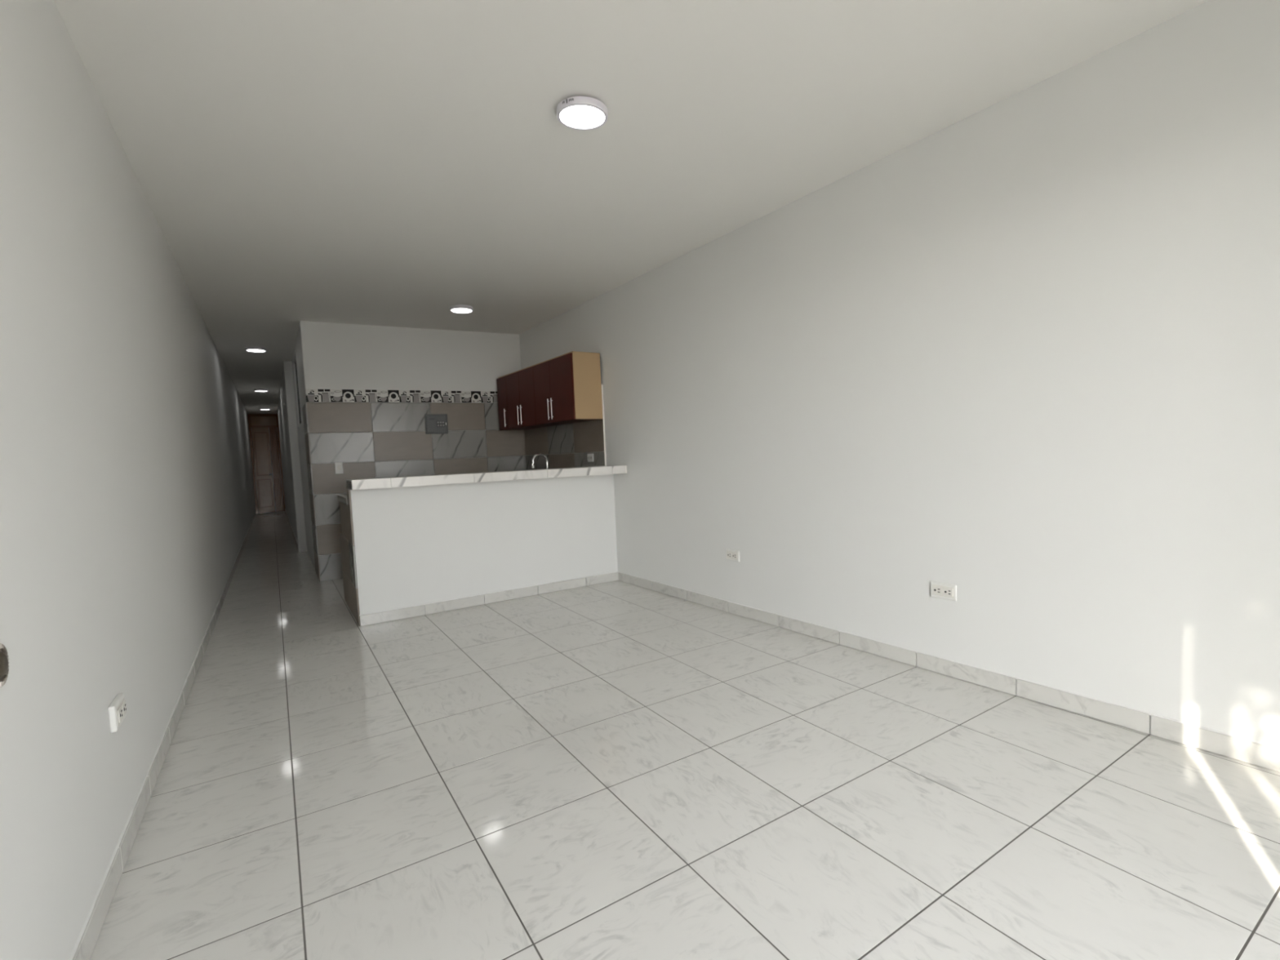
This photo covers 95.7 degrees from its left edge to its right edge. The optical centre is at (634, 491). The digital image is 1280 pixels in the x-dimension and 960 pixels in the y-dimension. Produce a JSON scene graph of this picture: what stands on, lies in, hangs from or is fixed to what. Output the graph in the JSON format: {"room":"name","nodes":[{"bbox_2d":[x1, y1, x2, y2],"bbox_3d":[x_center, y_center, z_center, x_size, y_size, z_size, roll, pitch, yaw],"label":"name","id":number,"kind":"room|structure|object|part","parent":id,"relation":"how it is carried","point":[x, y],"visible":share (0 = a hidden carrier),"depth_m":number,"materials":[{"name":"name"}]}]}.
{"room":"empty living room","nodes":[
{"label":"empty living room","id":0,"kind":"room"},
{"bbox_2d":[0,0,255,959],"bbox_3d":[-5.002,-0.379,6.990,0.180,2.560,18.586,-5,4,-32],"label":"wall","id":1,"kind":"structure","parent":0,"point":[127,504],"depth_m":1.63,"materials":[{"name":"white paint"}]},
{"bbox_2d":[0,643,9,687],"bbox_3d":[-1.145,0.313,1.045,0.016,0.084,0.084,-5,4,-32],"label":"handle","id":2,"kind":"object","parent":1,"relation":"attached to","point":[4,666],"visible":1,"depth_m":1.05,"materials":[{"name":"silver metal"}]},
{"bbox_2d":[107,693,126,732],"bbox_3d":[-1.533,0.655,1.723,0.022,0.076,0.124,-5,4,-32],"label":"wall outlet","id":3,"kind":"object","parent":1,"relation":"attached to","point":[117,709],"visible":1,"depth_m":1.69,"materials":[{"name":"white plastic"}]},
{"bbox_2d":[117,705,123,723],"bbox_3d":[-1.513,0.655,1.706,0.004,0.038,0.047,-5,4,-32],"label":"receptacle","id":4,"kind":"object","parent":3,"relation":"attached to","point":[120,708],"depth_m":1.70,"materials":[{"name":"grey plastic"}]},
{"bbox_2d":[121,699,126,716],"bbox_3d":[-1.540,0.653,1.749,0.004,0.038,0.047,-5,4,-32],"label":"receptacle","id":5,"kind":"object","parent":3,"relation":"attached to","point":[123,701],"depth_m":1.74,"materials":[{"name":"grey plastic"}]},
{"bbox_2d":[69,511,256,959],"bbox_3d":[-4.847,0.828,7.081,0.009,0.081,17.775,-5,4,-32],"label":"baseboard","id":6,"kind":"structure","parent":1,"relation":"attached to","point":[83,949],"depth_m":1.83,"materials":[{"name":"white tile"}]},
{"bbox_2d":[251,427,284,513],"bbox_3d":[-9.434,-0.711,14.912,1.080,2.560,0.171,-5,4,-32],"label":"wall","id":7,"kind":"structure","parent":0,"point":[268,428],"depth_m":14.90,"materials":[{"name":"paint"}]},
{"bbox_2d":[247,413,285,514],"bbox_3d":[-9.375,-0.712,14.784,0.648,2.529,0.108,-5,4,-32],"label":"door","id":8,"kind":"structure","parent":7,"relation":"in","point":[259,424],"depth_m":14.80,"materials":[{"name":"brown wood"}]},
{"bbox_3d":[-9.432,-1.795,14.749,0.558,0.234,0.018,-5,4,-32],"label":"panel","id":9,"kind":"part","parent":8,"relation":"part of","materials":[{"name":"brown wood"}]},
{"bbox_3d":[-9.449,-0.556,14.770,0.297,1.912,0.012,-5,4,-32],"label":"panel moulding","id":10,"kind":"part","parent":8,"relation":"part of","materials":[{"name":"brown wood"}]},
{"bbox_3d":[-9.213,-0.576,14.917,0.099,1.912,0.012,-5,4,-32],"label":"panel moulding","id":11,"kind":"part","parent":8,"relation":"part of","materials":[{"name":"brown wood"}]},
{"bbox_2d":[277,360,306,551],"bbox_3d":[-6.799,-0.601,11.541,0.288,2.560,8.955,-5,4,-32],"label":"wall","id":12,"kind":"structure","parent":0,"point":[286,412],"depth_m":7.77,"materials":[{"name":"white paint"}]},
{"bbox_2d":[284,509,298,551],"bbox_3d":[-6.764,0.627,11.372,0.009,0.081,8.550,-5,4,-32],"label":"baseboard","id":13,"kind":"structure","parent":12,"relation":"attached to","point":[294,536],"depth_m":9.69,"materials":[{"name":"white tile"}]},
{"bbox_2d":[292,326,320,581],"bbox_3d":[-3.731,-0.415,6.724,0.189,2.560,2.474,-5,4,-32],"label":"wall","id":14,"kind":"structure","parent":0,"point":[303,428],"depth_m":6.44,"materials":[{"name":"white paint"}]},
{"bbox_2d":[294,359,301,424],"bbox_3d":[-4.066,-1.218,7.067,0.045,0.806,0.765,-5,4,-32],"label":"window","id":15,"kind":"structure","parent":14,"relation":"in","point":[295,359],"depth_m":7.35,"materials":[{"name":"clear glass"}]},
{"bbox_2d":[298,320,526,581],"bbox_3d":[-2.220,-0.449,6.255,2.240,2.560,0.370,-5,4,-32],"label":"wall","id":16,"kind":"structure","parent":0,"point":[369,389],"depth_m":5.98,"materials":[{"name":"white paint"}]},
{"bbox_2d":[334,462,343,474],"bbox_3d":[-2.925,-0.234,5.741,0.070,0.115,0.014,-4,4,-28],"label":"light switch","id":17,"kind":"object","parent":16,"relation":"attached to","point":[338,465],"visible":1,"depth_m":5.74,"materials":[{"name":"white plastic"}]},
{"bbox_2d":[424,413,448,434],"bbox_3d":[-2.102,-0.719,6.158,0.230,0.209,0.031,-4,4,-28],"label":"electrical panel","id":18,"kind":"object","parent":16,"relation":"attached to","point":[435,424],"visible":1,"depth_m":6.15,"materials":[{"name":"grey plastic"}]},
{"bbox_2d":[346,474,617,626],"bbox_3d":[-1.091,0.385,4.654,2.126,0.968,0.135,-5,4,-33],"label":"wall","id":19,"kind":"structure","parent":0,"point":[411,546],"depth_m":4.48,"materials":[{"name":"white paint"}]},
{"bbox_2d":[346,465,626,489],"bbox_3d":[-1.060,-0.122,4.541,2.113,0.067,0.399,-5,4,-33],"label":"countertop","id":20,"kind":"structure","parent":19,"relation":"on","point":[438,479],"depth_m":4.34,"materials":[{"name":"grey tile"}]},
{"bbox_2d":[359,571,618,626],"bbox_3d":[-1.031,0.827,4.623,2.117,0.082,0.009,-5,4,-33],"label":"baseboard","id":21,"kind":"structure","parent":19,"relation":"attached to","point":[368,619],"depth_m":4.51,"materials":[{"name":"white tile"}]},
{"bbox_2d":[53,0,1208,413],"bbox_3d":[-3.570,-1.855,7.751,3.690,0.180,18.900,-5,4,-32],"label":"ceiling","id":22,"kind":"structure","parent":0,"point":[400,163],"depth_m":2.43,"materials":[{"name":"white paint"}]},
{"bbox_2d":[244,346,266,352],"bbox_3d":[-4.385,-1.647,6.717,0.207,0.031,0.207,-5,4,-32],"label":"recessed light","id":23,"kind":"object","parent":22,"relation":"in","point":[256,349],"visible":1,"depth_m":6.67,"materials":[{"name":"white plastic"}]},
{"bbox_2d":[247,349,265,351],"bbox_3d":[-4.385,-1.635,6.717,0.181,0.004,0.181,-5,4,-32],"label":"diffuser","id":24,"kind":"object","parent":23,"relation":"attached to","point":[249,350],"depth_m":6.71,"materials":[{"name":"white plastic"}]},
{"bbox_2d":[253,388,267,391],"bbox_3d":[-6.571,-1.783,10.204,0.207,0.031,0.207,-5,4,-32],"label":"recessed light","id":25,"kind":"object","parent":22,"relation":"in","point":[256,389],"visible":1,"depth_m":10.13,"materials":[{"name":"white plastic"}]},
{"bbox_2d":[449,304,473,313],"bbox_3d":[-1.585,-1.673,5.315,0.207,0.031,0.207,-5,4,-32],"label":"recessed light","id":26,"kind":"object","parent":22,"relation":"in","point":[458,308],"visible":1,"depth_m":5.27,"materials":[{"name":"white plastic"}]},
{"bbox_2d":[451,308,471,312],"bbox_3d":[-1.585,-1.662,5.316,0.181,0.004,0.181,-5,4,-32],"label":"diffuser","id":27,"kind":"object","parent":26,"relation":"attached to","point":[454,310],"depth_m":5.31,"materials":[{"name":"white plastic"}]},
{"bbox_2d":[556,96,608,129],"bbox_3d":[-0.211,-1.530,2.346,0.207,0.043,0.208,-3,4,-11],"label":"ceiling light","id":28,"kind":"object","parent":22,"relation":"attached to","point":[577,113],"visible":1,"depth_m":2.32,"materials":[{"name":"white plastic"}]},
{"bbox_2d":[560,105,604,128],"bbox_3d":[-0.211,-1.519,2.348,0.181,0.005,0.181,-5,8,-32],"label":"diffuser","id":29,"kind":"object","parent":28,"relation":"attached to","point":[576,116],"depth_m":2.34,"materials":[{"name":"white plastic"}]},
{"bbox_2d":[89,511,1279,959],"bbox_3d":[-3.408,0.849,7.853,3.420,0.180,18.898,-5,4,-32],"label":"floor","id":30,"kind":"structure","parent":0,"point":[617,770],"depth_m":1.85,"materials":[{"name":"grey tile"}]},
{"bbox_2d":[337,494,356,620],"bbox_3d":[-1.612,0.395,5.400,2.043,0.893,1.647,-5,4,-32],"label":"base cabinet","id":31,"kind":"object","parent":30,"relation":"on","point":[345,544],"depth_m":4.46,"materials":[{"name":"grey wood"}]},
{"bbox_2d":[337,494,347,504],"bbox_3d":[-1.594,0.009,4.801,1.494,0.045,0.639,-5,4,-32],"label":"countertop","id":32,"kind":"structure","parent":31,"relation":"on","point":[342,498],"depth_m":4.39,"materials":[{"name":"stone"}]},
{"bbox_2d":[531,453,548,468],"bbox_3d":[-0.905,-0.242,5.719,0.200,0.277,0.146,-5,4,-32],"label":"kitchen faucet","id":33,"kind":"object","parent":31,"relation":"on","point":[538,454],"visible":0.68,"depth_m":5.73,"materials":[{"name":"silver metal"}]},
{"bbox_2d":[519,0,1279,746],"bbox_3d":[0.787,-0.416,3.817,0.194,2.560,7.528,-5,5,-34],"label":"wall","id":34,"kind":"structure","parent":0,"point":[1022,357],"depth_m":2.46,"materials":[{"name":"white paint"}]},
{"bbox_2d":[496,351,602,430],"bbox_3d":[-0.903,-0.954,5.792,0.332,0.582,1.732,-5,5,-34],"label":"upper cabinet","id":35,"kind":"object","parent":34,"relation":"attached to","point":[565,388],"visible":1,"depth_m":5.32,"materials":[{"name":"red wood"}]},
{"bbox_3d":[-1.432,-0.959,6.322,0.017,0.567,0.259,-5,5,-34],"label":"door","id":36,"kind":"part","parent":35,"relation":"part of","materials":[{"name":"brown wood"}]},
{"bbox_3d":[-1.263,-0.949,6.074,0.017,0.567,0.338,-5,5,-34],"label":"door","id":37,"kind":"part","parent":35,"relation":"part of","materials":[{"name":"brown wood"}]},
{"bbox_3d":[-1.194,-0.786,5.962,0.020,0.194,0.010,-5,5,-34],"label":"handle","id":38,"kind":"part","parent":35,"relation":"part of","materials":[{"name":"silver metal"}]},
{"bbox_3d":[-1.151,-0.784,5.899,0.020,0.194,0.010,-5,5,-34],"label":"handle","id":39,"kind":"part","parent":35,"relation":"part of","materials":[{"name":"silver metal"}]},
{"bbox_3d":[-1.067,-0.939,5.787,0.017,0.567,0.354,-5,5,-34],"label":"door","id":40,"kind":"part","parent":35,"relation":"part of","materials":[{"name":"brown wood"}]},
{"bbox_3d":[-0.908,-1.237,5.778,0.274,0.016,1.700,-5,5,-34],"label":"panel","id":41,"kind":"part","parent":35,"relation":"part of","materials":[{"name":"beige wood"}]},
{"bbox_3d":[-0.867,-0.928,5.495,0.017,0.567,0.351,-5,5,-34],"label":"door","id":42,"kind":"part","parent":35,"relation":"part of","materials":[{"name":"brown wood"}]},
{"bbox_3d":[-0.795,-0.765,5.379,0.020,0.194,0.010,-5,5,-34],"label":"handle","id":43,"kind":"part","parent":35,"relation":"part of","materials":[{"name":"silver metal"}]},
{"bbox_3d":[-0.757,-0.763,5.323,0.020,0.194,0.010,-5,5,-34],"label":"handle","id":44,"kind":"part","parent":35,"relation":"part of","materials":[{"name":"silver metal"}]},
{"bbox_3d":[-0.884,-0.674,5.815,0.274,0.016,1.700,-5,5,-34],"label":"panel","id":45,"kind":"part","parent":35,"relation":"part of","materials":[{"name":"brown wood"}]},
{"bbox_3d":[-0.648,-0.916,5.174,0.017,0.567,0.421,-5,5,-34],"label":"door","id":46,"kind":"part","parent":35,"relation":"part of","materials":[{"name":"brown wood"}]},
{"bbox_3d":[-0.413,-0.929,5.088,0.274,0.580,0.016,-5,5,-34],"label":"panel","id":47,"kind":"part","parent":35,"relation":"part of","materials":[{"name":"beige wood"}]},
{"bbox_2d":[586,453,594,462],"bbox_3d":[-0.410,-0.316,5.409,0.014,0.076,0.106,-5,5,-34],"label":"kitchen outlet","id":48,"kind":"object","parent":34,"relation":"attached to","point":[590,456],"visible":1,"depth_m":5.39,"materials":[{"name":"white plastic"}]},
{"bbox_2d":[725,548,739,561],"bbox_3d":[0.667,0.434,3.942,0.015,0.076,0.124,-5,5,-34],"label":"wall outlet","id":49,"kind":"object","parent":34,"relation":"attached to","point":[731,555],"visible":1,"depth_m":3.93,"materials":[{"name":"white plastic"}]},
{"bbox_2d":[726,551,732,558],"bbox_3d":[0.648,0.434,3.960,0.004,0.038,0.047,-5,5,-34],"label":"receptacle","id":50,"kind":"object","parent":49,"relation":"attached to","point":[729,554],"depth_m":3.96,"materials":[{"name":"grey plastic"}]},
{"bbox_2d":[732,552,737,559],"bbox_3d":[0.677,0.435,3.919,0.004,0.038,0.047,-5,5,-34],"label":"receptacle","id":51,"kind":"object","parent":49,"relation":"attached to","point":[734,554],"depth_m":3.92,"materials":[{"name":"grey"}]},
{"bbox_2d":[930,581,956,600],"bbox_3d":[1.472,0.474,2.764,0.015,0.076,0.124,-5,5,-34],"label":"wall outlet","id":52,"kind":"object","parent":34,"relation":"attached to","point":[940,590],"visible":1,"depth_m":2.76,"materials":[{"name":"white plastic"}]},
{"bbox_2d":[932,586,942,595],"bbox_3d":[1.453,0.474,2.782,0.004,0.038,0.047,-5,5,-34],"label":"receptacle","id":53,"kind":"object","parent":52,"relation":"attached to","point":[936,590],"depth_m":2.78,"materials":[{"name":"grey plastic"}]},
{"bbox_2d":[942,587,952,596],"bbox_3d":[1.481,0.475,2.740,0.004,0.038,0.047,-5,5,-34],"label":"receptacle","id":54,"kind":"object","parent":52,"relation":"attached to","point":[947,592],"depth_m":2.74,"materials":[{"name":"grey plastic"}]},
{"bbox_2d":[618,571,1279,772],"bbox_3d":[1.309,0.831,3.054,0.009,0.081,5.139,-5,5,-34],"label":"baseboard","id":55,"kind":"structure","parent":34,"relation":"attached to","point":[1264,755],"depth_m":2.51,"materials":[{"name":"white tile"}]}
]}

